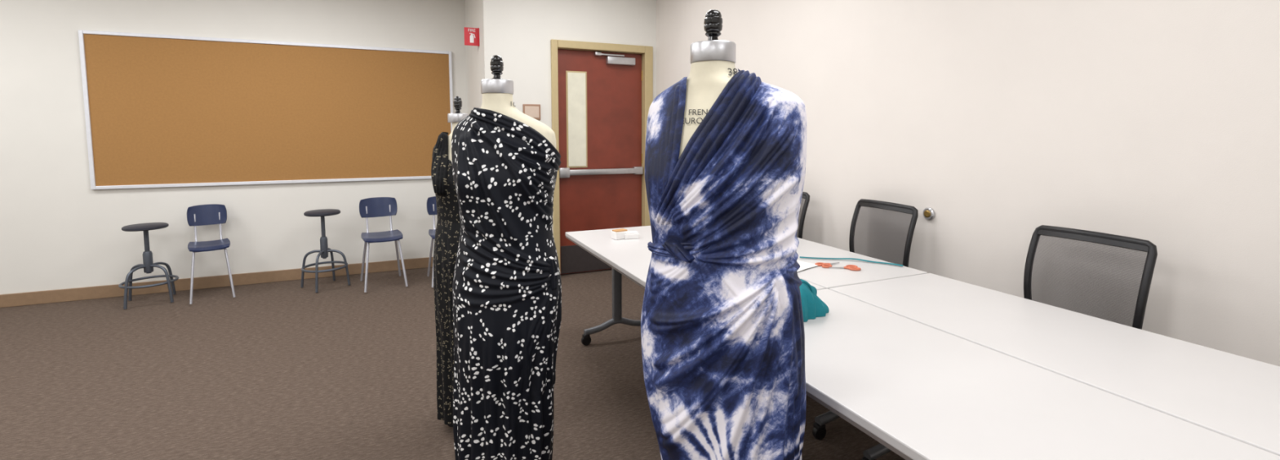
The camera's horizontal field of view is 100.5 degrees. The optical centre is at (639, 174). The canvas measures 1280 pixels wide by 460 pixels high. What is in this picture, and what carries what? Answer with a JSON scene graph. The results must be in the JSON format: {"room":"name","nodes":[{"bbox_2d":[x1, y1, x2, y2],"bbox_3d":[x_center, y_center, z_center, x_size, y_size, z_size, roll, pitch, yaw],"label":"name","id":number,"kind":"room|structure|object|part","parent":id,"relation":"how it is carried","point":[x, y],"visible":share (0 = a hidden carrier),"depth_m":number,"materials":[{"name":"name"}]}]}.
{"room":"design studio","nodes":[
{"label":"design studio","id":0,"kind":"room"},
{"bbox_2d":[0,0,467,294],"bbox_3d":[-4.111,-0.409,4.621,5.400,2.850,0.200,-2,5,-24],"label":"wall","id":1,"kind":"structure","parent":0,"point":[57,232],"depth_m":4.53,"materials":[{"name":"paint"}]},
{"bbox_2d":[0,257,433,307],"bbox_3d":[-4.118,0.969,4.609,5.091,0.105,0.015,-2,5,-24],"label":"baseboard","id":2,"kind":"structure","parent":1,"relation":"attached to","point":[7,300],"depth_m":4.70,"materials":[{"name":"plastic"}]},
{"bbox_2d":[78,29,453,190],"bbox_3d":[-3.206,-0.564,4.881,2.826,1.288,0.029,-2,5,-24],"label":"bulletin board","id":3,"kind":"object","parent":1,"relation":"attached to","point":[162,110],"visible":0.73,"depth_m":4.77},
{"bbox_2d":[0,267,905,459],"bbox_3d":[-1.370,1.327,1.363,7.700,0.100,8.800,-2,5,-24],"label":"floor","id":4,"kind":"structure","parent":0,"point":[278,371],"depth_m":2.97,"materials":[{"name":"carpet"}]},
{"bbox_2d":[118,222,178,309],"bbox_3d":[-3.996,0.722,4.322,0.364,0.633,0.364,-2,5,-24],"label":"stool","id":5,"kind":"object","parent":4,"relation":"on","point":[148,265],"visible":1,"depth_m":4.30,"materials":[{"name":"metal"}]},
{"bbox_3d":[-4.010,0.892,4.224,0.020,0.308,0.186,1,5,7],"label":"leg","id":6,"kind":"part","parent":5,"relation":"part of","materials":[{"name":"metal"}]},
{"bbox_3d":[-4.108,0.882,4.349,0.186,0.308,0.020,1,5,7],"label":"leg","id":7,"kind":"part","parent":5,"relation":"part of","materials":[{"name":"metal"}]},
{"bbox_3d":[-3.996,0.422,4.299,0.280,0.033,0.280,-2,5,-24],"label":"seat","id":8,"kind":"part","parent":5,"relation":"part of","materials":[{"name":"grey metal"}]},
{"bbox_3d":[-3.885,0.884,4.321,0.186,0.308,0.020,1,5,7],"label":"leg","id":9,"kind":"part","parent":5,"relation":"part of","materials":[{"name":"metal"}]},
{"bbox_3d":[-3.983,0.875,4.446,0.020,0.308,0.186,1,5,7],"label":"leg","id":10,"kind":"part","parent":5,"relation":"part of","materials":[{"name":"metal"}]},
{"bbox_2d":[186,204,235,304],"bbox_3d":[-3.621,0.646,4.477,0.295,0.752,0.440,-4,6,-40],"label":"chair","id":11,"kind":"object","parent":4,"relation":"on","point":[210,214],"visible":1,"depth_m":4.53,"materials":[{"name":"blue plastic"}]},
{"bbox_3d":[-3.608,0.829,4.287,0.055,0.415,0.110,-4,6,-40],"label":"leg","id":12,"kind":"part","parent":11,"relation":"part of","materials":[{"name":"silver metal"}]},
{"bbox_3d":[-3.726,0.486,4.459,0.016,0.284,0.272,-4,6,-40],"label":"post","id":13,"kind":"part","parent":11,"relation":"part of","materials":[{"name":"silver metal"}]},
{"bbox_3d":[-3.739,0.349,4.595,0.269,0.179,0.073,-4,6,-40],"label":"backrest","id":14,"kind":"part","parent":11,"relation":"part of","materials":[{"name":"blue plastic"}]},
{"bbox_3d":[-3.604,0.592,4.452,0.278,0.044,0.332,-4,6,-40],"label":"seat","id":15,"kind":"part","parent":11,"relation":"part of","materials":[{"name":"blue plastic"}]},
{"bbox_3d":[-3.597,0.478,4.566,0.016,0.284,0.272,-4,6,-40],"label":"post","id":16,"kind":"part","parent":11,"relation":"part of","materials":[{"name":"silver metal"}]},
{"bbox_3d":[-3.424,0.817,4.439,0.118,0.415,0.019,2,5,28],"label":"leg","id":17,"kind":"part","parent":11,"relation":"part of","materials":[{"name":"silver metal"}]},
{"bbox_2d":[300,208,350,293],"bbox_3d":[-2.820,0.662,4.748,0.364,0.684,0.364,-4,6,-41],"label":"stool","id":18,"kind":"object","parent":4,"relation":"on","point":[324,250],"visible":1,"depth_m":4.72,"materials":[{"name":"metal"}]},
{"bbox_3d":[-2.930,0.839,4.742,0.186,0.333,0.020,-1,5,-10],"label":"leg","id":19,"kind":"part","parent":18,"relation":"part of","materials":[{"name":"metal"}]},
{"bbox_3d":[-2.800,0.846,4.652,0.020,0.333,0.186,-1,5,-10],"label":"leg","id":20,"kind":"part","parent":18,"relation":"part of","materials":[{"name":"metal"}]},
{"bbox_3d":[-2.820,0.339,4.723,0.280,0.036,0.280,-4,6,-41],"label":"seat","id":21,"kind":"part","parent":18,"relation":"part of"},
{"bbox_3d":[-2.840,0.828,4.872,0.020,0.333,0.186,-1,5,-10],"label":"leg","id":22,"kind":"part","parent":18,"relation":"part of","materials":[{"name":"metal"}]},
{"bbox_3d":[-2.709,0.836,4.782,0.186,0.333,0.020,-1,5,-10],"label":"leg","id":23,"kind":"part","parent":18,"relation":"part of","materials":[{"name":"metal"}]},
{"bbox_2d":[359,197,408,292],"bbox_3d":[-2.340,0.611,4.823,0.351,0.767,0.478,-3,5,-32],"label":"chair","id":24,"kind":"object","parent":4,"relation":"on","point":[371,207],"visible":1,"depth_m":4.90,"materials":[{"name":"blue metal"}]},
{"bbox_3d":[-2.529,0.779,4.873,0.148,0.424,0.022,3,6,38],"label":"leg","id":25,"kind":"part","parent":24,"relation":"part of","materials":[{"name":"silver metal"}]},
{"bbox_3d":[-2.365,0.799,4.610,0.023,0.423,0.130,-1,5,-7],"label":"leg","id":26,"kind":"part","parent":24,"relation":"part of","materials":[{"name":"silver metal"}]},
{"bbox_3d":[-2.461,0.447,4.815,0.019,0.290,0.295,-3,5,-32],"label":"post","id":27,"kind":"part","parent":24,"relation":"part of","materials":[{"name":"silver metal"}]},
{"bbox_3d":[-2.445,0.306,4.969,0.321,0.182,0.080,-3,5,-32],"label":"backrest","id":28,"kind":"part","parent":24,"relation":"part of","materials":[{"name":"blue plastic"}]},
{"bbox_3d":[-2.324,0.556,4.793,0.332,0.045,0.361,-3,5,-32],"label":"seat","id":29,"kind":"part","parent":24,"relation":"part of","materials":[{"name":"blue plastic"}]},
{"bbox_3d":[-2.290,0.439,4.920,0.019,0.290,0.295,-3,5,-32],"label":"post","id":30,"kind":"part","parent":24,"relation":"part of","materials":[{"name":"silver metal"}]},
{"bbox_3d":[-2.288,0.767,5.022,0.022,0.424,0.148,-1,5,-11],"label":"leg","id":31,"kind":"part","parent":24,"relation":"part of","materials":[{"name":"silver metal"}]},
{"bbox_3d":[-2.125,0.788,4.758,0.130,0.423,0.023,3,5,34],"label":"leg","id":32,"kind":"part","parent":24,"relation":"part of","materials":[{"name":"silver metal"}]},
{"bbox_2d":[426,195,436,287],"bbox_3d":[-1.793,0.600,4.964,0.351,0.767,0.478,-2,5,-26],"label":"chair","id":33,"kind":"object","parent":4,"relation":"on","point":[431,202],"visible":0.27,"depth_m":5.04,"materials":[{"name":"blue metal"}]},
{"bbox_3d":[-1.978,0.766,5.032,0.148,0.424,0.022,4,6,43],"label":"leg","id":34,"kind":"part","parent":33,"relation":"part of","materials":[{"name":"silver metal"}]},
{"bbox_3d":[-1.882,0.294,5.119,0.321,0.182,0.080,-2,5,-26],"label":"backrest","id":35,"kind":"part","parent":33,"relation":"part of","materials":[{"name":"blue plastic"}]},
{"bbox_3d":[-1.780,0.545,4.934,0.332,0.045,0.361,-2,5,-26],"label":"seat","id":36,"kind":"part","parent":33,"relation":"part of","materials":[{"name":"blue plastic"}]},
{"bbox_3d":[-1.839,0.788,4.754,0.023,0.423,0.130,0,5,-2],"label":"leg","id":37,"kind":"part","parent":33,"relation":"part of","materials":[{"name":"silver metal"}]},
{"bbox_3d":[-1.913,0.435,4.968,0.019,0.290,0.295,-2,5,-26],"label":"post","id":38,"kind":"part","parent":33,"relation":"part of","materials":[{"name":"silver metal"}]},
{"bbox_2d":[447,96,468,427],"bbox_3d":[-0.801,0.415,2.468,0.286,1.544,0.239,1,5,7],"label":"mannequin","id":39,"kind":"object","parent":4,"relation":"on","point":[455,117],"visible":0.19,"depth_m":2.37,"materials":[{"name":"fabric"}]},
{"bbox_2d":[431,132,460,425],"bbox_3d":[-0.801,0.466,2.469,0.307,1.320,0.273,1,5,7],"label":"dress","id":40,"kind":"object","parent":39,"relation":"hanging from","point":[447,234],"visible":0.38,"depth_m":2.37,"materials":[{"name":"black fabric"}]},
{"bbox_3d":[-0.822,-0.315,2.401,0.037,0.079,0.037,1,5,7],"label":"finial knob","id":41,"kind":"part","parent":39,"relation":"part of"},
{"bbox_2d":[480,54,555,148],"bbox_3d":[-0.461,0.415,1.859,0.348,1.639,0.332,2,5,28],"label":"mannequin","id":42,"kind":"object","parent":4,"relation":"on","point":[497,92],"visible":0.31,"depth_m":1.75,"materials":[{"name":"fabric"}]},
{"bbox_3d":[-0.480,-0.359,1.785,0.044,0.084,0.044,0,5,6],"label":"finial knob","id":43,"kind":"part","parent":42,"relation":"part of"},
{"bbox_2d":[451,107,561,459],"bbox_3d":[-0.463,0.424,1.863,0.386,1.307,0.344,0,5,2],"label":"dress","id":44,"kind":"object","parent":42,"relation":"on","point":[507,284],"visible":1,"depth_m":1.73,"materials":[{"name":"black fabric"}]},
{"bbox_2d":[468,107,560,171],"bbox_3d":[-0.414,-0.109,1.763,0.304,0.228,0.124,-1,5,-11],"label":"bodice","id":45,"kind":"object","parent":44,"relation":"hanging from","point":[482,122],"depth_m":1.72,"materials":[{"name":"black fabric"}]},
{"bbox_2d":[565,226,825,345],"bbox_3d":[0.142,0.789,2.847,0.649,0.740,1.636,-2,5,-24],"label":"folding table","id":46,"kind":"object","parent":4,"relation":"on","point":[628,258],"visible":0.31,"depth_m":3.10,"materials":[{"name":"laminate"}]},
{"bbox_3d":[-0.153,0.722,3.517,0.455,0.641,0.050,-2,5,-24],"label":"leg frame","id":47,"kind":"part","parent":46,"relation":"part of","materials":[{"name":"grey metal"}]},
{"bbox_2d":[611,228,628,239],"bbox_3d":[-0.122,0.361,3.228,0.090,0.053,0.060,-3,5,-35],"label":"box","id":48,"kind":"object","parent":46,"relation":"on","point":[616,234],"visible":0.98,"depth_m":3.20,"materials":[{"name":"cardboard"}]},
{"bbox_2d":[624,231,639,239],"bbox_3d":[-0.055,0.368,3.236,0.090,0.038,0.060,-1,5,-18],"label":"box","id":49,"kind":"object","parent":46,"relation":"on","point":[631,234],"visible":0.79,"depth_m":3.21,"materials":[{"name":"paper"}]},
{"bbox_2d":[678,8,737,159],"bbox_3d":[0.199,0.439,1.340,0.332,1.673,0.379,-3,6,-37],"label":"mannequin","id":50,"kind":"object","parent":4,"relation":"on","point":[712,60],"visible":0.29,"depth_m":1.23,"materials":[{"name":"fabric"}]},
{"bbox_3d":[0.175,-0.354,1.274,0.045,0.081,0.045,3,5,31],"label":"finial knob","id":51,"kind":"part","parent":50,"relation":"part of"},
{"bbox_2d":[640,68,807,459],"bbox_3d":[0.203,0.429,1.338,0.420,1.375,0.348,2,5,27],"label":"dress","id":52,"kind":"object","parent":50,"relation":"hanging from","point":[722,333],"visible":1,"depth_m":1.18,"materials":[{"name":"blue fabric"}]},
{"bbox_2d":[798,191,809,239],"bbox_3d":[0.787,0.603,3.538,0.518,1.003,0.536,-2,5,-24],"label":"office chair","id":53,"kind":"object","parent":4,"relation":"on","point":[806,196],"visible":0.04,"depth_m":3.41,"materials":[{"name":"black plastic"}]},
{"bbox_2d":[795,237,927,439],"bbox_3d":[0.721,0.769,3.100,0.599,0.740,1.636,-2,5,-24],"label":"folding table","id":54,"kind":"object","parent":4,"relation":"on","point":[827,278],"visible":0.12,"depth_m":2.45,"materials":[{"name":"laminate"}]},
{"bbox_2d":[796,260,817,271],"bbox_3d":[0.692,0.433,2.595,0.216,0.003,0.280,-4,6,-41],"label":"paper sheet","id":55,"kind":"object","parent":54,"relation":"on","point":[803,265],"visible":0.16,"depth_m":2.55,"materials":[{"name":"white paper"}]},
{"bbox_2d":[814,262,839,268],"bbox_3d":[0.918,0.434,2.574,0.139,0.010,0.083,-3,5,-29],"label":"scissors","id":56,"kind":"object","parent":54,"relation":"on","point":[826,265],"visible":0.99,"depth_m":2.56,"materials":[{"name":"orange plastic"}]},
{"bbox_3d":[0.880,0.433,2.576,0.075,0.010,0.041,-2,5,-24],"label":"handle","id":57,"kind":"part","parent":56,"relation":"part of","materials":[{"name":"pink plastic"}]},
{"bbox_3d":[0.900,0.436,2.542,0.075,0.010,0.041,-3,5,-35],"label":"handle","id":58,"kind":"part","parent":56,"relation":"part of","materials":[{"name":"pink plastic"}]},
{"bbox_3d":[1.005,0.805,2.456,0.455,0.641,0.050,-2,5,-24],"label":"leg frame","id":59,"kind":"part","parent":54,"relation":"part of","materials":[{"name":"grey metal"}]},
{"bbox_2d":[829,265,861,271],"bbox_3d":[0.962,0.439,2.506,0.139,0.010,0.083,0,5,2],"label":"scissors","id":60,"kind":"object","parent":54,"relation":"on","point":[854,268],"visible":1,"depth_m":2.50,"materials":[{"name":"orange plastic"}]},
{"bbox_3d":[0.995,0.438,2.525,0.075,0.010,0.041,0,5,-4],"label":"handle","id":61,"kind":"part","parent":60,"relation":"part of","materials":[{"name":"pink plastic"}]},
{"bbox_3d":[0.994,0.441,2.485,0.075,0.010,0.041,1,5,7],"label":"handle","id":62,"kind":"part","parent":60,"relation":"part of","materials":[{"name":"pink plastic"}]},
{"bbox_2d":[799,256,903,266],"bbox_3d":[1.044,0.425,2.646,0.477,0.010,0.060,2,5,22],"label":"lanyard","id":63,"kind":"object","parent":54,"relation":"on","point":[800,256],"visible":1,"depth_m":2.66,"materials":[{"name":"teal fabric"}]},
{"bbox_2d":[848,199,918,267],"bbox_3d":[1.144,0.654,2.889,0.518,1.003,0.536,-2,5,-24],"label":"office chair","id":64,"kind":"object","parent":4,"relation":"on","point":[902,208],"visible":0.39,"depth_m":2.87,"materials":[{"name":"black plastic"}]},
{"bbox_3d":[1.348,0.177,2.941,0.054,0.042,0.364,-2,5,-24],"label":"rail","id":65,"kind":"part","parent":64,"relation":"part of","materials":[{"name":"black plastic"}]},
{"bbox_2d":[804,288,1279,459],"bbox_3d":[0.798,0.906,1.359,0.649,0.740,1.606,-2,5,-24],"label":"folding table","id":66,"kind":"object","parent":4,"relation":"on","point":[922,392],"visible":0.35,"depth_m":1.26,"materials":[{"name":"laminate"}]},
{"bbox_2d":[799,279,829,322],"bbox_3d":[0.543,0.429,1.883,0.251,0.128,0.179,-2,5,-24],"label":"cloth bag","id":67,"kind":"object","parent":66,"relation":"on","point":[813,307],"visible":0.44,"depth_m":1.82,"materials":[{"name":"teal fabric"}]},
{"bbox_2d":[829,273,1279,459],"bbox_3d":[1.376,0.886,1.613,0.599,0.740,1.606,-2,5,-24],"label":"folding table","id":68,"kind":"object","parent":4,"relation":"on","point":[1236,397],"visible":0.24,"depth_m":1.56,"materials":[{"name":"laminate"}]},
{"bbox_3d":[1.117,0.825,2.200,0.455,0.641,0.050,-2,5,-24],"label":"leg frame","id":69,"kind":"part","parent":68,"relation":"part of","materials":[{"name":"grey metal"}]},
{"bbox_2d":[1023,225,1157,329],"bbox_3d":[1.532,0.723,2.008,0.518,1.003,0.536,-2,5,-24],"label":"office chair","id":70,"kind":"object","parent":4,"relation":"on","point":[1131,243],"visible":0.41,"depth_m":1.98,"materials":[{"name":"black plastic"}]},
{"bbox_3d":[1.736,0.247,2.060,0.054,0.042,0.364,-2,5,-24],"label":"rail","id":71,"kind":"part","parent":70,"relation":"part of","materials":[{"name":"black plastic"}]},
{"bbox_2d":[464,0,502,115],"bbox_3d":[-1.510,-0.450,5.150,0.209,2.850,0.920,-2,5,-24],"label":"wall","id":72,"kind":"structure","parent":0,"point":[484,15],"depth_m":4.78,"materials":[{"name":"paint"}]},
{"bbox_2d":[463,26,479,46],"bbox_3d":[-1.523,-1.252,4.818,0.130,0.160,0.040,-2,5,-24],"label":"fire sign","id":73,"kind":"object","parent":72,"relation":"attached to","point":[471,34],"visible":1,"depth_m":4.81,"materials":[{"name":"red plastic"}]},
{"bbox_2d":[500,0,656,235],"bbox_3d":[-0.468,-0.456,5.214,1.750,2.850,0.200,-2,5,-24],"label":"wall","id":74,"kind":"structure","parent":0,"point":[528,27],"depth_m":4.90,"materials":[{"name":"paint"}]},
{"bbox_2d":[523,104,540,119],"bbox_3d":[-0.987,-0.573,4.856,0.160,0.140,0.016,-2,5,-24],"label":"wall plaque","id":75,"kind":"object","parent":74,"relation":"attached to","point":[533,111],"visible":0.76,"depth_m":4.85,"materials":[{"name":"beige"}]},
{"bbox_2d":[550,39,653,275],"bbox_3d":[-0.382,-0.150,5.248,1.027,2.235,0.210,-2,5,-24],"label":"door frame","id":76,"kind":"structure","parent":74,"relation":"attached to","point":[646,51],"depth_m":5.10,"materials":[{"name":"paint"}]},
{"bbox_2d":[557,48,643,275],"bbox_3d":[-0.376,-0.116,5.213,0.883,2.150,0.115,-2,5,-24],"label":"door","id":77,"kind":"structure","parent":76,"relation":"in","point":[601,170],"depth_m":5.20,"materials":[{"name":"red wood"}]},
{"bbox_3d":[-0.605,-0.526,5.090,0.205,0.920,0.006,-2,5,-24],"label":"vision panel","id":78,"kind":"part","parent":77,"relation":"part of","materials":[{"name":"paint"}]},
{"bbox_3d":[-0.602,-0.525,5.085,0.175,0.890,0.006,-2,5,-24],"label":"glass","id":79,"kind":"part","parent":77,"relation":"part of","materials":[{"name":"beige glass"}]},
{"bbox_3d":[-0.382,0.812,5.292,0.830,0.270,0.008,-2,5,-24],"label":"kick plate","id":80,"kind":"part","parent":77,"relation":"part of","materials":[{"name":"black metal"}]},
{"bbox_2d":[656,0,1279,367],"bbox_3d":[2.000,-0.212,2.124,0.200,2.850,7.734,-2,5,-28],"label":"wall","id":81,"kind":"structure","parent":0,"point":[1157,122],"depth_m":2.32,"materials":[{"name":"paint"}]},
{"bbox_2d":[923,207,934,220],"bbox_3d":[1.526,0.208,2.820,0.022,0.068,0.068,-2,5,-19],"label":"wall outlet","id":82,"kind":"object","parent":81,"relation":"attached to","point":[928,212],"visible":1,"depth_m":2.81,"materials":[{"name":"metal"}]},
{"bbox_2d":[924,210,930,217],"bbox_3d":[1.521,0.208,2.818,0.010,0.038,0.038,-2,5,-20],"label":"socket","id":83,"kind":"object","parent":82,"relation":"attached to","point":[926,213],"depth_m":2.81,"materials":[{"name":"gold metal"}]}
]}

